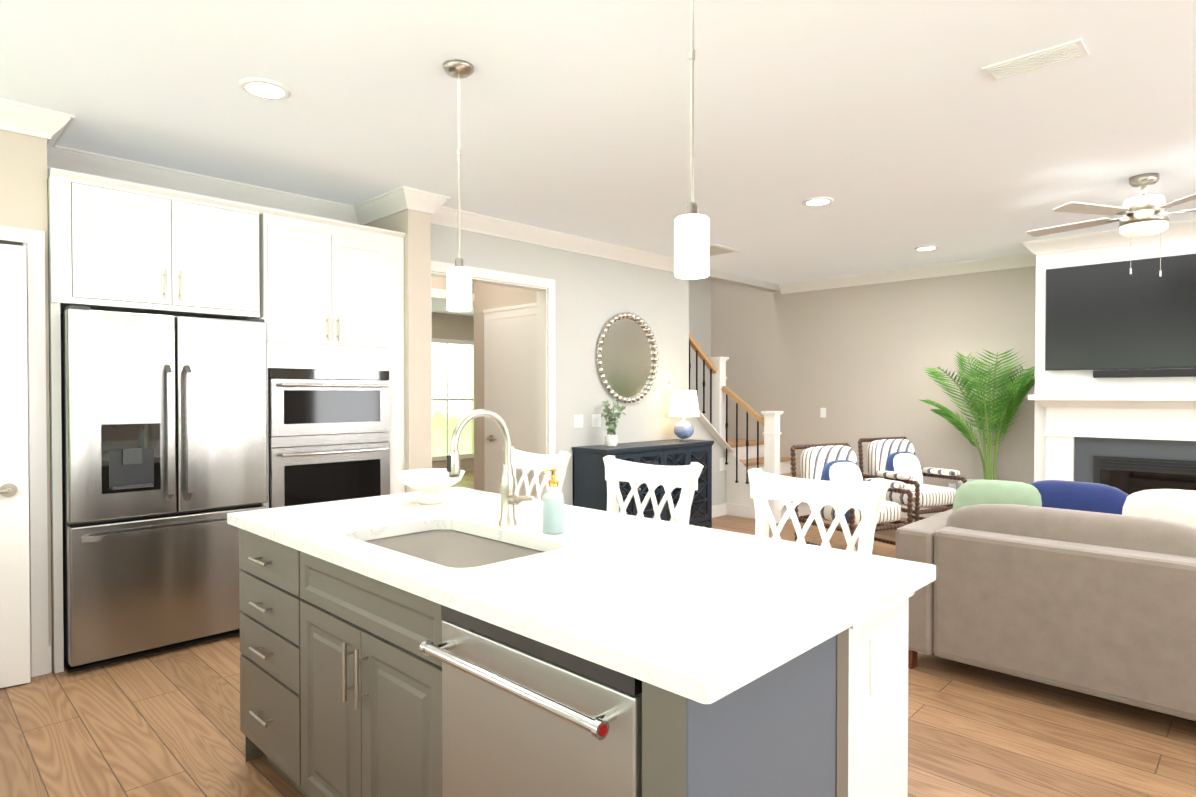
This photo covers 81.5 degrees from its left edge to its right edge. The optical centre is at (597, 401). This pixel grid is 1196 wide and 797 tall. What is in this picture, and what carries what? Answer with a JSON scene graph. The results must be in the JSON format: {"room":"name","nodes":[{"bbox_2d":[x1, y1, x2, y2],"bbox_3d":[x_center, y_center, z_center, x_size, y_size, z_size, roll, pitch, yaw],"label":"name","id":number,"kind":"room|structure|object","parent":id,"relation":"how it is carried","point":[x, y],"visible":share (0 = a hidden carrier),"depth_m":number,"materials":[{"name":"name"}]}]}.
{"room":"open-plan kitchen","nodes":[
{"label":"open-plan kitchen","id":0,"kind":"room"},
{"bbox_2d":[0,471,1195,796],"bbox_3d":[-0.581,1.358,3.979,13.900,0.100,10.950,1,1,44],"label":"floor","id":1,"kind":"structure","parent":0,"point":[164,723],"depth_m":2.75,"materials":[{"name":"brown wood"}]},
{"bbox_2d":[60,305,267,672],"bbox_3d":[-2.424,0.422,3.845,0.769,1.775,0.908,1,1,44],"label":"fridge","id":2,"kind":"object","parent":1,"relation":"on","point":[164,445],"visible":0.92,"depth_m":3.54,"materials":[{"name":"grey metal"}]},
{"bbox_2d":[259,206,405,508],"bbox_3d":[-1.839,0.086,4.558,0.658,2.430,0.924,1,1,44],"label":"tall cabinet","id":3,"kind":"object","parent":1,"relation":"on","point":[323,298],"depth_m":4.31,"materials":[{"name":"white wood"}]},
{"bbox_2d":[271,364,394,507],"bbox_3d":[-1.707,0.330,4.376,0.214,1.061,0.752,1,1,44],"label":"wall oven","id":4,"kind":"object","parent":3,"relation":"in","point":[333,429],"depth_m":4.28,"materials":[{"name":"silver metal"}]},
{"bbox_2d":[503,446,570,499],"bbox_3d":[-0.442,0.772,3.192,0.492,1.095,0.484,1,1,44],"label":"stool","id":5,"kind":"object","parent":1,"relation":"on","point":[528,462],"visible":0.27,"depth_m":3.33,"materials":[{"name":"white wood"}]},
{"bbox_2d":[227,521,914,796],"bbox_3d":[-0.277,0.890,2.137,2.047,0.882,1.030,1,1,44],"label":"kitchen island","id":6,"kind":"object","parent":1,"relation":"on","point":[459,641],"depth_m":1.56,"materials":[{"name":"grey"}]},
{"bbox_2d":[227,487,935,708],"bbox_3d":[-0.245,0.428,2.147,2.120,0.035,1.000,1,1,44],"label":"island countertop","id":7,"kind":"structure","parent":6,"relation":"on","point":[709,613],"depth_m":1.63,"materials":[{"name":"white stone"}]},
{"bbox_2d":[396,468,464,504],"bbox_3d":[-0.667,0.341,2.773,0.270,0.122,0.270,1,1,44],"label":"footed bowl","id":8,"kind":"object","parent":7,"relation":"on","point":[430,484],"visible":0.96,"depth_m":2.72,"materials":[{"name":"beige ceramic"}]},
{"bbox_2d":[371,525,538,564],"bbox_3d":[-0.441,0.533,2.076,0.658,0.197,0.393,1,1,44],"label":"sink","id":9,"kind":"object","parent":7,"relation":"in","point":[445,542],"depth_m":2.18,"materials":[{"name":"silver metal"}]},
{"bbox_2d":[447,409,538,524],"bbox_3d":[-0.334,0.216,2.203,0.161,0.388,0.260,1,1,44],"label":"faucet","id":10,"kind":"object","parent":7,"relation":"on","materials":[{"name":"silver metal"}]},
{"bbox_2d":[542,469,564,534],"bbox_3d":[-0.141,0.310,2.173,0.072,0.200,0.078,1,1,44],"label":"soap dispenser","id":11,"kind":"object","parent":7,"relation":"on","point":[553,512],"visible":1,"depth_m":2.15,"materials":[{"name":"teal glass"}]},
{"bbox_2d":[573,447,667,520],"bbox_3d":[0.204,0.858,6.202,0.405,0.845,0.800,1,1,44],"label":"base cabinet","id":12,"kind":"object","parent":1,"relation":"on","point":[589,486],"depth_m":5.98,"materials":[{"name":"blue"}]},
{"bbox_2d":[601,399,625,446],"bbox_3d":[0.119,0.181,6.071,0.366,0.419,0.327,1,1,44],"label":"eucalyptus plant","id":13,"kind":"object","parent":12,"relation":"on","point":[611,440],"visible":1,"depth_m":6.06,"materials":[{"name":"green plant"}]},
{"bbox_2d":[603,455,703,524],"bbox_3d":[0.073,0.778,2.690,0.485,1.095,0.470,1,1,44],"label":"stool","id":14,"kind":"object","parent":1,"relation":"on","point":[685,478],"visible":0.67,"depth_m":2.83,"materials":[{"name":"white wood"}]},
{"bbox_2d":[636,443,713,527],"bbox_3d":[0.699,0.852,6.711,0.405,0.845,0.800,1,1,44],"label":"base cabinet","id":15,"kind":"object","parent":1,"relation":"on","point":[679,454],"depth_m":6.70,"materials":[{"name":"blue"}]},
{"bbox_2d":[669,390,698,440],"bbox_3d":[0.848,0.134,6.850,0.304,0.495,0.304,1,1,44],"label":"table lamp","id":16,"kind":"object","parent":15,"relation":"on","point":[683,403],"visible":1,"depth_m":6.75,"materials":[{"name":"white fabric"}]},
{"bbox_2d":[748,468,891,553],"bbox_3d":[0.586,0.784,2.191,0.485,1.095,0.477,1,1,44],"label":"stool","id":17,"kind":"object","parent":1,"relation":"on","point":[868,497],"visible":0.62,"depth_m":2.33,"materials":[{"name":"white wood"}]},
{"bbox_2d":[790,442,912,546],"bbox_3d":[2.078,0.826,5.733,0.738,0.923,0.694,0,1,-27],"label":"chair","id":18,"kind":"object","parent":1,"relation":"on","point":[831,461],"visible":0.44,"depth_m":5.76,"materials":[{"name":"white fabric"}]},
{"bbox_2d":[858,436,966,529],"bbox_3d":[2.971,0.815,6.594,0.738,0.923,0.694,0,1,-27],"label":"chair","id":19,"kind":"object","parent":1,"relation":"on","point":[893,458],"visible":0.69,"depth_m":6.59,"materials":[{"name":"white fabric"}]},
{"bbox_2d":[917,349,1034,486],"bbox_3d":[3.570,0.387,6.646,1.029,1.776,0.960,1,1,44],"label":"palm plant","id":20,"kind":"object","parent":1,"relation":"on","point":[1005,412],"visible":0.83,"depth_m":6.59,"materials":[{"name":"green plant"}]},
{"bbox_2d":[896,479,1195,720],"bbox_3d":[2.695,0.862,2.944,2.470,0.917,0.974,1,1,44],"label":"sofa","id":21,"kind":"object","parent":1,"relation":"on","point":[1086,588],"visible":1,"depth_m":3.04,"materials":[{"name":"fabric"}]},
{"bbox_2d":[1028,395,1195,494],"bbox_3d":[4.492,0.617,5.483,1.880,1.345,0.200,1,1,44],"label":"fireplace mantel","id":22,"kind":"object","parent":1,"relation":"on","point":[1129,444],"visible":0.65,"depth_m":5.71,"materials":[{"name":"white painted wood"},{"name":"slate"},{"name":"black glass"}]},
{"bbox_2d":[0,129,1195,671],"bbox_3d":[-0.581,-1.392,3.944,13.900,5.400,10.950,1,1,44],"label":"wall","id":23,"kind":"structure","parent":0,"point":[852,361],"depth_m":6.94,"materials":[{"name":"beige paint"}]},
{"bbox_2d":[0,244,30,687],"bbox_3d":[-2.959,0.297,2.991,0.214,2.030,0.785,1,1,44],"label":"pantry door","id":24,"kind":"structure","parent":23,"relation":"in","point":[15,657],"depth_m":3.20,"materials":[{"name":"white wood"}]},
{"bbox_2d":[0,226,48,676],"bbox_3d":[-3.001,0.253,3.035,0.048,2.135,0.930,1,1,44],"label":"door frame","id":25,"kind":"structure","parent":23,"relation":"attached to","point":[34,244],"depth_m":3.33,"materials":[{"name":"white wood"}]},
{"bbox_2d":[0,98,75,149],"bbox_3d":[-3.810,-1.312,2.109,0.095,0.115,3.575,1,1,44],"label":"crown molding","id":26,"kind":"structure","parent":23,"relation":"attached to","point":[51,126],"depth_m":3.28,"materials":[{"name":"white wood"}]},
{"bbox_2d":[47,142,75,169],"bbox_3d":[-2.802,-1.330,3.556,0.420,0.115,0.095,1,1,44],"label":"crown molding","id":27,"kind":"structure","parent":23,"relation":"attached to","point":[56,155],"depth_m":3.80,"materials":[{"name":"white wood"}]},
{"bbox_2d":[47,168,258,319],"bbox_3d":[-2.508,-0.803,3.882,0.628,0.635,0.954,1,1,44],"label":"upper cabinet","id":28,"kind":"object","parent":23,"relation":"attached to","point":[114,245],"depth_m":3.61,"materials":[{"name":"white wood"}]},
{"bbox_2d":[47,149,355,223],"bbox_3d":[-2.378,-1.340,4.397,0.095,0.115,1.890,1,1,44],"label":"crown molding","id":29,"kind":"structure","parent":23,"relation":"attached to","point":[85,162],"depth_m":4.30,"materials":[{"name":"white wood"}]},
{"bbox_2d":[352,186,423,224],"bbox_3d":[-1.455,-1.345,4.772,0.655,0.115,0.125,1,1,44],"label":"crown molding","id":30,"kind":"structure","parent":23,"relation":"attached to","point":[400,199],"depth_m":4.72,"materials":[{"name":"white wood"}]},
{"bbox_2d":[432,338,473,460],"bbox_3d":[-2.542,-0.039,11.767,0.080,2.040,1.240,1,1,44],"label":"window","id":31,"kind":"structure","parent":23,"relation":"in","point":[447,399],"depth_m":11.78,"materials":[{"name":"white wood"}]},
{"bbox_2d":[431,260,554,500],"bbox_3d":[-0.863,0.131,5.480,0.156,2.315,1.280,1,1,44],"label":"door frame","id":32,"kind":"structure","parent":23,"relation":"attached to","point":[545,288],"depth_m":5.84,"materials":[{"name":"white wood"}]},
{"bbox_2d":[483,303,536,491],"bbox_3d":[-0.772,0.207,6.291,0.860,2.145,0.022,1,1,44],"label":"door frame","id":33,"kind":"structure","parent":23,"relation":"attached to","point":[512,311],"depth_m":6.50,"materials":[{"name":"white wood"}]},
{"bbox_2d":[486,315,536,498],"bbox_3d":[-0.797,0.257,6.260,0.710,2.030,0.096,1,1,44],"label":"closet door","id":34,"kind":"structure","parent":23,"relation":"in","point":[512,372],"depth_m":6.25,"materials":[{"name":"white wood"}]},
{"bbox_2d":[420,198,673,271],"bbox_3d":[-0.139,-1.360,6.034,0.120,0.115,3.240,1,1,44],"label":"crown molding","id":35,"kind":"structure","parent":23,"relation":"attached to","point":[440,215],"depth_m":5.69,"materials":[{"name":"white wood"}]},
{"bbox_2d":[573,415,582,427],"bbox_3d":[-0.171,0.172,6.097,0.011,0.116,0.116,1,1,44],"label":"switch plate","id":36,"kind":"object","parent":23,"relation":"attached to","point":[578,421],"depth_m":6.09,"materials":[{"name":"white plastic"}]},
{"bbox_2d":[592,414,600,426],"bbox_3d":[-0.013,0.170,6.259,0.011,0.116,0.116,1,1,44],"label":"switch plate","id":37,"kind":"object","parent":23,"relation":"attached to","point":[596,418],"depth_m":6.26,"materials":[{"name":"white plastic"}]},
{"bbox_2d":[596,312,658,403],"bbox_3d":[0.288,-0.414,6.537,0.062,0.862,0.859,1,1,44],"label":"mirror","id":38,"kind":"object","parent":23,"relation":"attached to","point":[627,358],"visible":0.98,"depth_m":6.53,"materials":[{"name":"silver glass"}]},
{"bbox_2d":[665,378,671,388],"bbox_3d":[0.707,-0.182,6.987,0.022,0.105,0.085,1,1,44],"label":"thermostat","id":39,"kind":"object","parent":23,"relation":"attached to","point":[668,383],"visible":0.96,"depth_m":6.97,"materials":[{"name":"white plastic"}]},
{"bbox_2d":[689,410,809,520],"bbox_3d":[0.914,0.030,7.440,1.787,2.470,3.576,1,1,44],"label":"staircase","id":40,"kind":"structure","parent":23,"relation":"attached to","point":[730,496],"depth_m":7.67,"materials":[{"name":"white wood"}]},
{"bbox_2d":[689,333,782,522],"bbox_3d":[1.392,0.257,7.322,0.843,2.020,0.720,1,1,44],"label":"stair railing","id":41,"kind":"object","parent":40,"relation":"on","point":[720,391],"visible":0.9,"depth_m":7.50,"materials":[{"name":"white wood"}]},
{"bbox_2d":[820,408,825,417],"bbox_3d":[2.669,0.128,8.227,0.070,0.115,0.006,1,1,44],"label":"switch plate","id":42,"kind":"object","parent":23,"relation":"attached to","point":[823,414],"depth_m":8.22,"materials":[{"name":"white plastic"}]},
{"bbox_2d":[778,255,1031,293],"bbox_3d":[3.261,-1.379,7.569,2.850,0.115,0.095,1,1,44],"label":"crown molding","id":43,"kind":"structure","parent":23,"relation":"attached to","point":[1003,262],"depth_m":7.48,"materials":[{"name":"white wood"}]},
{"bbox_2d":[900,505,941,518],"bbox_3d":[3.541,1.201,7.387,2.150,0.130,0.014,1,1,44],"label":"baseboard","id":44,"kind":"structure","parent":23,"relation":"attached to","point":[903,515],"depth_m":7.45,"materials":[{"name":"white wood"}]},
{"bbox_2d":[949,483,955,489],"bbox_3d":[3.693,0.910,7.239,0.070,0.115,0.006,1,1,44],"label":"outlet","id":45,"kind":"object","parent":23,"relation":"attached to","point":[953,486],"depth_m":7.23,"materials":[{"name":"white plastic"}]},
{"bbox_2d":[1024,258,1035,265],"bbox_3d":[4.031,-1.365,6.385,0.095,0.115,0.480,1,1,44],"label":"crown molding","id":46,"kind":"structure","parent":23,"relation":"attached to","point":[1033,260],"depth_m":6.69,"materials":[{"name":"white wood"}]},
{"bbox_2d":[1016,219,1195,257],"bbox_3d":[4.530,-1.354,5.497,2.050,0.115,0.095,1,1,44],"label":"crown molding","id":47,"kind":"structure","parent":23,"relation":"attached to","point":[1187,228],"depth_m":5.82,"materials":[{"name":"white wood"}]},
{"bbox_2d":[1045,254,1195,370],"bbox_3d":[4.500,-0.710,5.545,1.580,0.884,0.046,1,1,44],"label":"tv","id":48,"kind":"object","parent":23,"relation":"attached to","point":[1111,315],"visible":1,"depth_m":5.70,"materials":[{"name":"black plastic"}]},
{"bbox_2d":[1093,369,1195,377],"bbox_3d":[4.487,-0.229,5.539,0.880,0.061,0.088,1,1,44],"label":"soundbar","id":49,"kind":"object","parent":23,"relation":"attached to","point":[1145,373],"visible":1,"depth_m":5.57,"materials":[{"name":"black plastic"}]},
{"bbox_2d":[0,0,1195,315],"bbox_3d":[-0.581,-2.792,3.927,13.900,2.800,10.950,1,1,44],"label":"ceiling","id":50,"kind":"structure","parent":0,"point":[898,130],"depth_m":3.29,"materials":[{"name":"paint"}]},
{"bbox_2d":[238,77,290,99],"bbox_3d":[-1.465,-1.375,3.056,0.210,0.012,0.210,1,1,44],"label":"recessed light","id":51,"kind":"object","parent":50,"relation":"in","point":[264,88],"visible":1,"depth_m":3.04,"materials":[{"name":"white plastic"}]},
{"bbox_2d":[443,59,473,311],"bbox_3d":[-0.573,-0.878,2.861,0.124,1.000,0.124,1,1,44],"label":"pendant light","id":52,"kind":"object","parent":50,"relation":"hanging from","point":[459,286],"visible":1,"depth_m":2.83,"materials":[{"name":"white glass"}]},
{"bbox_2d":[674,0,709,278],"bbox_3d":[0.276,-0.868,2.035,0.124,1.000,0.124,1,1,44],"label":"pendant light","id":53,"kind":"object","parent":50,"relation":"hanging from","point":[691,240],"visible":1,"depth_m":2.01,"materials":[{"name":"white glass"}]},
{"bbox_2d":[709,244,740,256],"bbox_3d":[1.050,-1.419,6.537,0.420,0.010,0.420,1,1,44],"label":"ceiling vent","id":54,"kind":"object","parent":50,"relation":"in","point":[715,249],"visible":0.54,"depth_m":6.49,"materials":[{"name":"white plastic"}]},
{"bbox_2d":[802,197,833,205],"bbox_3d":[1.536,-1.397,4.850,0.210,0.012,0.210,1,1,44],"label":"recessed light","id":55,"kind":"object","parent":50,"relation":"in","point":[817,201],"visible":1,"depth_m":4.83,"materials":[{"name":"white plastic"}]},
{"bbox_2d":[914,245,938,250],"bbox_3d":[3.032,-1.416,6.412,0.210,0.012,0.210,1,1,44],"label":"recessed light","id":56,"kind":"object","parent":50,"relation":"in","point":[927,248],"visible":1,"depth_m":6.40,"materials":[{"name":"white plastic"}]},
{"bbox_2d":[982,38,1088,81],"bbox_3d":[1.759,-1.371,2.802,0.340,0.012,0.160,1,1,44],"label":"ceiling vent","id":57,"kind":"object","parent":50,"relation":"in","point":[1056,54],"visible":1,"depth_m":2.78,"materials":[{"name":"white plastic"}]},
{"bbox_2d":[1027,173,1195,276],"bbox_3d":[3.396,-1.079,4.345,1.274,0.634,1.254,1,1,44],"label":"ceiling fan","id":58,"kind":"object","parent":50,"relation":"hanging from","point":[1144,214],"visible":1,"depth_m":4.24,"materials":[{"name":"silver metal"}]},
{"label":"outside","id":59,"kind":"structure","parent":0,"visible":0},
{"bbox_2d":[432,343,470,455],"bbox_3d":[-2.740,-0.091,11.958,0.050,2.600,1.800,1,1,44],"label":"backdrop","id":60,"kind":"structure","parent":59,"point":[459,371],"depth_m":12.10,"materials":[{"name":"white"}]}
]}

